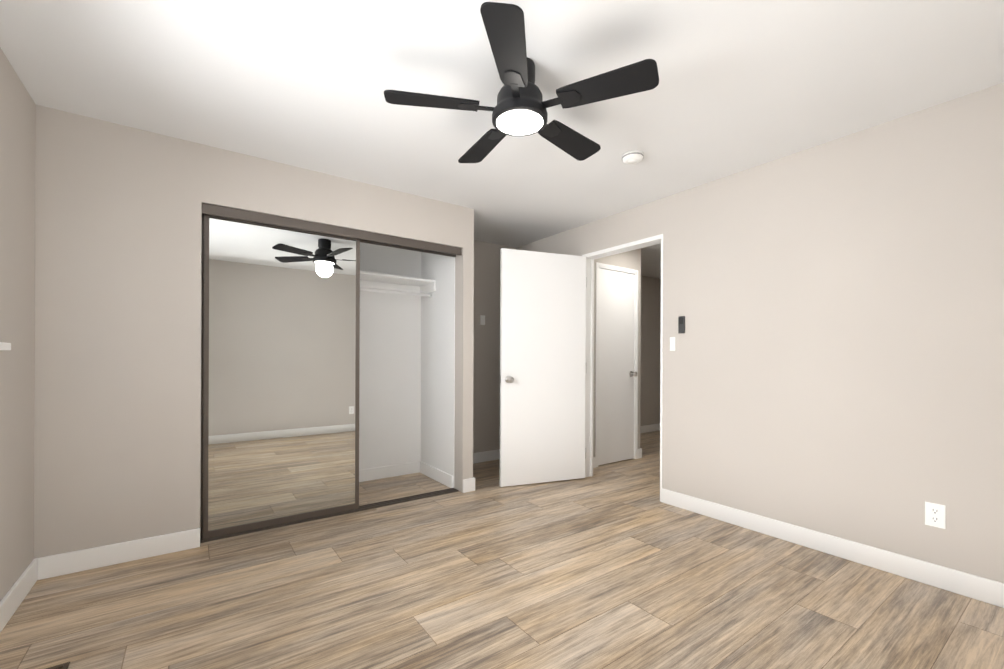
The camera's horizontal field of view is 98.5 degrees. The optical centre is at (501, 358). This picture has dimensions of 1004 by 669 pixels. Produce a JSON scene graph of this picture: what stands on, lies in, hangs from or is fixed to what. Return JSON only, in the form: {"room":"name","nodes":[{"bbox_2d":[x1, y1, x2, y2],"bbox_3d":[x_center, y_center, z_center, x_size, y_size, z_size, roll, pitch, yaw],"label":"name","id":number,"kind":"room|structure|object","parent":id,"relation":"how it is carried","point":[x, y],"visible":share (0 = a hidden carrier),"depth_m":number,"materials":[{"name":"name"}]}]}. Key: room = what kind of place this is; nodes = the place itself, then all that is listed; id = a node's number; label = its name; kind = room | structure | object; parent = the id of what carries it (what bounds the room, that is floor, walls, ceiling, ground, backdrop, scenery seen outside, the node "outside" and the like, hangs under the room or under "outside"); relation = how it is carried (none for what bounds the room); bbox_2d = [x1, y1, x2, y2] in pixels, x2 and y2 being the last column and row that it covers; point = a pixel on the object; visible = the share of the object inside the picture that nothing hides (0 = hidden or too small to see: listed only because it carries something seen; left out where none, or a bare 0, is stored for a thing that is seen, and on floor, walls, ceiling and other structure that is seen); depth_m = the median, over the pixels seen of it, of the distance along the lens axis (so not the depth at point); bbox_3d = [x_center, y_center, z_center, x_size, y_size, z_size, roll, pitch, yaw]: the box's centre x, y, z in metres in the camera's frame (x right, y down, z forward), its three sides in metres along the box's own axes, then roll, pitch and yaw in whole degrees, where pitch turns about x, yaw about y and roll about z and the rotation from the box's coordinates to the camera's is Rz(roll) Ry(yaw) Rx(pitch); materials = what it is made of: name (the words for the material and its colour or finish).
{"room":"empty bedroom","nodes":[
{"label":"empty bedroom","id":0,"kind":"room"},
{"bbox_2d":[0,48,35,600],"bbox_3d":[-1.667,-0.080,1.069,0.150,2.440,4.680,0,0,-36],"label":"wall","id":1,"kind":"structure","parent":0,"point":[17,227],"depth_m":1.99,"materials":[{"name":"paint"}]},
{"bbox_2d":[0,342,10,349],"bbox_3d":[-1.584,-0.048,1.043,0.105,0.032,1.900,0,0,-36],"label":"window sill","id":2,"kind":"structure","parent":1,"relation":"attached to","point":[5,346],"depth_m":1.79,"materials":[{"name":"white"}]},
{"bbox_2d":[0,557,43,632],"bbox_3d":[-1.370,1.085,0.793,0.020,0.112,3.520,0,0,-36],"label":"baseboard","id":3,"kind":"structure","parent":1,"relation":"attached to","point":[14,597],"depth_m":2.00,"materials":[{"name":"white wood"}]},
{"bbox_2d":[34,105,473,558],"bbox_3d":[-1.362,-0.079,3.043,2.640,2.440,0.140,0,0,-36],"label":"wall","id":4,"kind":"structure","parent":0,"point":[117,405],"depth_m":2.44,"materials":[{"name":"paint"}]},
{"bbox_2d":[44,528,199,578],"bbox_3d":[-2.099,1.082,2.425,0.670,0.112,0.016,0,0,-36],"label":"baseboard","id":5,"kind":"structure","parent":4,"relation":"attached to","point":[107,555],"depth_m":2.40,"materials":[{"name":"white wood"}]},
{"bbox_2d":[200,217,454,492],"bbox_3d":[-1.646,-0.080,3.350,2.533,2.439,0.689,0,0,-36],"label":"closet interior","id":6,"kind":"object","parent":4,"relation":"in","point":[407,382],"visible":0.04,"depth_m":4.13,"materials":[{"name":"white paint"}]},
{"bbox_2d":[201,271,431,296],"bbox_3d":[-1.687,-0.605,3.412,2.478,0.032,0.032,0,0,-36],"label":"rail","id":7,"kind":"object","parent":6,"relation":"attached to","point":[394,291],"visible":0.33,"depth_m":3.91,"materials":[{"name":"white"}]},
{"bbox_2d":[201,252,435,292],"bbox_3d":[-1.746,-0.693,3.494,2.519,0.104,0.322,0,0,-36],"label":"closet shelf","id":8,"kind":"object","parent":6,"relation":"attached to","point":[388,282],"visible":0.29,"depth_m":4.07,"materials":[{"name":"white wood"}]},
{"bbox_2d":[200,461,452,507],"bbox_3d":[-1.650,1.084,3.353,2.519,0.112,0.674,0,0,-36],"label":"baseboard","id":9,"kind":"structure","parent":6,"relation":"attached to","point":[434,473],"depth_m":4.12,"materials":[{"name":"white wood"}]},
{"bbox_2d":[200,203,461,542],"bbox_3d":[-1.126,0.097,3.218,1.826,2.088,0.112,0,0,-36],"label":"mirrored closet doors","id":10,"kind":"structure","parent":4,"relation":"in","point":[280,350],"depth_m":2.93,"materials":[{"name":"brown metal"}]},
{"bbox_2d":[463,477,474,492],"bbox_3d":[-0.485,1.088,4.068,0.046,0.112,0.816,0,0,-36],"label":"baseboard","id":11,"kind":"structure","parent":4,"relation":"attached to","point":[468,484],"depth_m":3.71,"materials":[{"name":"white wood"}]},
{"bbox_2d":[473,240,515,452],"bbox_3d":[-1.355,-0.079,4.075,3.850,2.440,0.150,0,0,-36],"label":"wall","id":12,"kind":"structure","parent":0,"point":[486,392],"depth_m":4.83,"materials":[{"name":"paint"}]},
{"bbox_2d":[480,315,484,324],"bbox_3d":[-0.213,-0.424,4.792,0.060,0.105,0.007,0,0,-36],"label":"light switch","id":13,"kind":"object","parent":12,"relation":"attached to","point":[482,319],"visible":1,"depth_m":4.79,"materials":[{"name":"white plastic"}]},
{"bbox_2d":[473,449,499,463],"bbox_3d":[-0.284,1.089,4.737,1.090,0.112,0.020,0,0,-36],"label":"baseboard","id":14,"kind":"structure","parent":12,"relation":"attached to","point":[491,455],"depth_m":4.81,"materials":[{"name":"white wood"}]},
{"bbox_2d":[0,430,1003,668],"bbox_3d":[1.099,1.200,3.212,7.150,0.100,4.950,0,0,-36],"label":"floor","id":15,"kind":"structure","parent":0,"point":[617,565],"depth_m":2.06,"materials":[{"name":"brown wood"}]},
{"bbox_2d":[46,662,69,668],"bbox_3d":[-1.563,1.137,1.442,0.120,0.006,0.360,0,0,-36],"label":"floor vent","id":16,"kind":"object","parent":15,"relation":"in","point":[64,666],"visible":1,"depth_m":1.59,"materials":[{"name":"brown"}]},
{"bbox_2d":[0,0,1003,278],"bbox_3d":[1.108,-1.340,3.213,7.150,0.100,4.950,0,0,-36],"label":"ceiling","id":17,"kind":"structure","parent":0,"point":[742,84],"depth_m":2.01,"materials":[{"name":"paint"}]},
{"bbox_2d":[384,2,658,162],"bbox_3d":[0.080,-1.161,1.947,1.119,0.266,1.112,0,0,-36],"label":"ceiling fan","id":18,"kind":"object","parent":17,"relation":"hanging from","point":[519,108],"visible":1,"depth_m":1.80,"materials":[{"name":"black metal"}]},
{"bbox_2d":[622,150,643,163],"bbox_3d":[0.830,-1.270,2.750,0.133,0.041,0.133,0,0,-36],"label":"smoke detector","id":19,"kind":"object","parent":17,"relation":"attached to","point":[633,157],"visible":1,"depth_m":2.71,"materials":[{"name":"white plastic"}]},
{"bbox_2d":[593,250,634,456],"bbox_3d":[1.098,-0.070,4.726,0.900,2.440,0.120,0,0,-36],"label":"wall","id":20,"kind":"structure","parent":0,"point":[630,259],"depth_m":4.65,"materials":[{"name":"paint"}]},
{"bbox_2d":[593,457,595,467],"bbox_3d":[0.878,1.094,4.486,0.270,0.112,0.020,0,0,-36],"label":"baseboard","id":21,"kind":"structure","parent":20,"relation":"attached to","point":[594,458],"depth_m":4.55,"materials":[{"name":"white wood"}]},
{"bbox_2d":[595,262,637,466],"bbox_3d":[1.239,0.069,4.820,0.700,2.165,0.132,0,0,-36],"label":"door frame","id":22,"kind":"structure","parent":20,"relation":"attached to","point":[616,268],"depth_m":4.75,"materials":[{"name":"white wood"}]},
{"bbox_2d":[598,268,636,464],"bbox_3d":[1.256,0.090,4.788,0.613,2.098,0.174,0,0,-36],"label":"hall door","id":23,"kind":"structure","parent":20,"relation":"in","point":[617,374],"depth_m":4.77,"materials":[{"name":"white wood"}]},
{"bbox_2d":[635,248,640,448],"bbox_3d":[1.251,-0.069,5.407,0.120,2.440,1.050,0,0,-36],"label":"wall","id":24,"kind":"structure","parent":0,"point":[638,251],"depth_m":5.00,"materials":[{"name":"paint"}]},
{"bbox_2d":[638,448,641,458],"bbox_3d":[1.316,1.095,5.421,0.030,0.112,1.026,0,0,-36],"label":"baseboard","id":25,"kind":"structure","parent":24,"relation":"attached to","point":[639,450],"depth_m":4.99,"materials":[{"name":"white wood"}]},
{"bbox_2d":[640,275,660,425],"bbox_3d":[1.717,-0.067,6.458,2.100,2.440,0.120,0,0,-36],"label":"wall","id":26,"kind":"structure","parent":0,"point":[650,350],"depth_m":6.81,"materials":[{"name":"paint"}]},
{"bbox_2d":[640,423,659,432],"bbox_3d":[1.809,1.097,6.443,2.000,0.112,0.016,0,0,-36],"label":"baseboard","id":27,"kind":"structure","parent":26,"relation":"attached to","point":[649,428],"depth_m":6.81,"materials":[{"name":"white wood"}]},
{"bbox_2d":[516,83,1003,582],"bbox_3d":[1.479,-0.068,3.315,0.120,2.440,4.380,0,0,-36],"label":"wall","id":28,"kind":"structure","parent":0,"point":[833,363],"depth_m":2.48,"materials":[{"name":"paint"}]},
{"bbox_2d":[500,248,586,486],"bbox_3d":[0.395,0.082,3.989,0.871,2.108,0.176,0,0,-21],"label":"bedroom door","id":29,"kind":"structure","parent":28,"relation":"in","point":[543,366],"depth_m":3.96,"materials":[{"name":"white wood"}]},
{"bbox_2d":[582,234,662,501],"bbox_3d":[1.081,0.075,3.870,0.134,2.151,0.886,0,0,-36],"label":"door frame","id":30,"kind":"structure","parent":28,"relation":"attached to","point":[618,249],"depth_m":4.19,"materials":[{"name":"white wood"}]},
{"bbox_2d":[670,337,674,350],"bbox_3d":[1.339,-0.114,3.399,0.010,0.105,0.045,0,0,-36],"label":"light switch","id":31,"kind":"object","parent":28,"relation":"attached to","point":[672,343],"visible":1,"depth_m":3.39,"materials":[{"name":"white plastic"}]},
{"bbox_2d":[678,316,684,332],"bbox_3d":[1.383,-0.259,3.332,0.016,0.130,0.050,0,0,-36],"label":"switch","id":32,"kind":"object","parent":28,"relation":"attached to","point":[681,324],"visible":1,"depth_m":3.33,"materials":[{"name":"grey plastic"}]},
{"bbox_2d":[661,488,1003,607],"bbox_3d":[1.975,1.098,2.492,0.020,0.112,2.400,0,0,-36],"label":"baseboard","id":33,"kind":"structure","parent":28,"relation":"attached to","point":[986,590],"depth_m":2.45,"materials":[{"name":"white wood"}]},
{"bbox_2d":[925,501,945,528],"bbox_3d":[2.196,0.794,2.195,0.007,0.118,0.074,0,0,-36],"label":"outlet","id":34,"kind":"object","parent":28,"relation":"attached to","point":[935,514],"visible":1,"depth_m":2.19,"materials":[{"name":"white plastic"}]}
]}

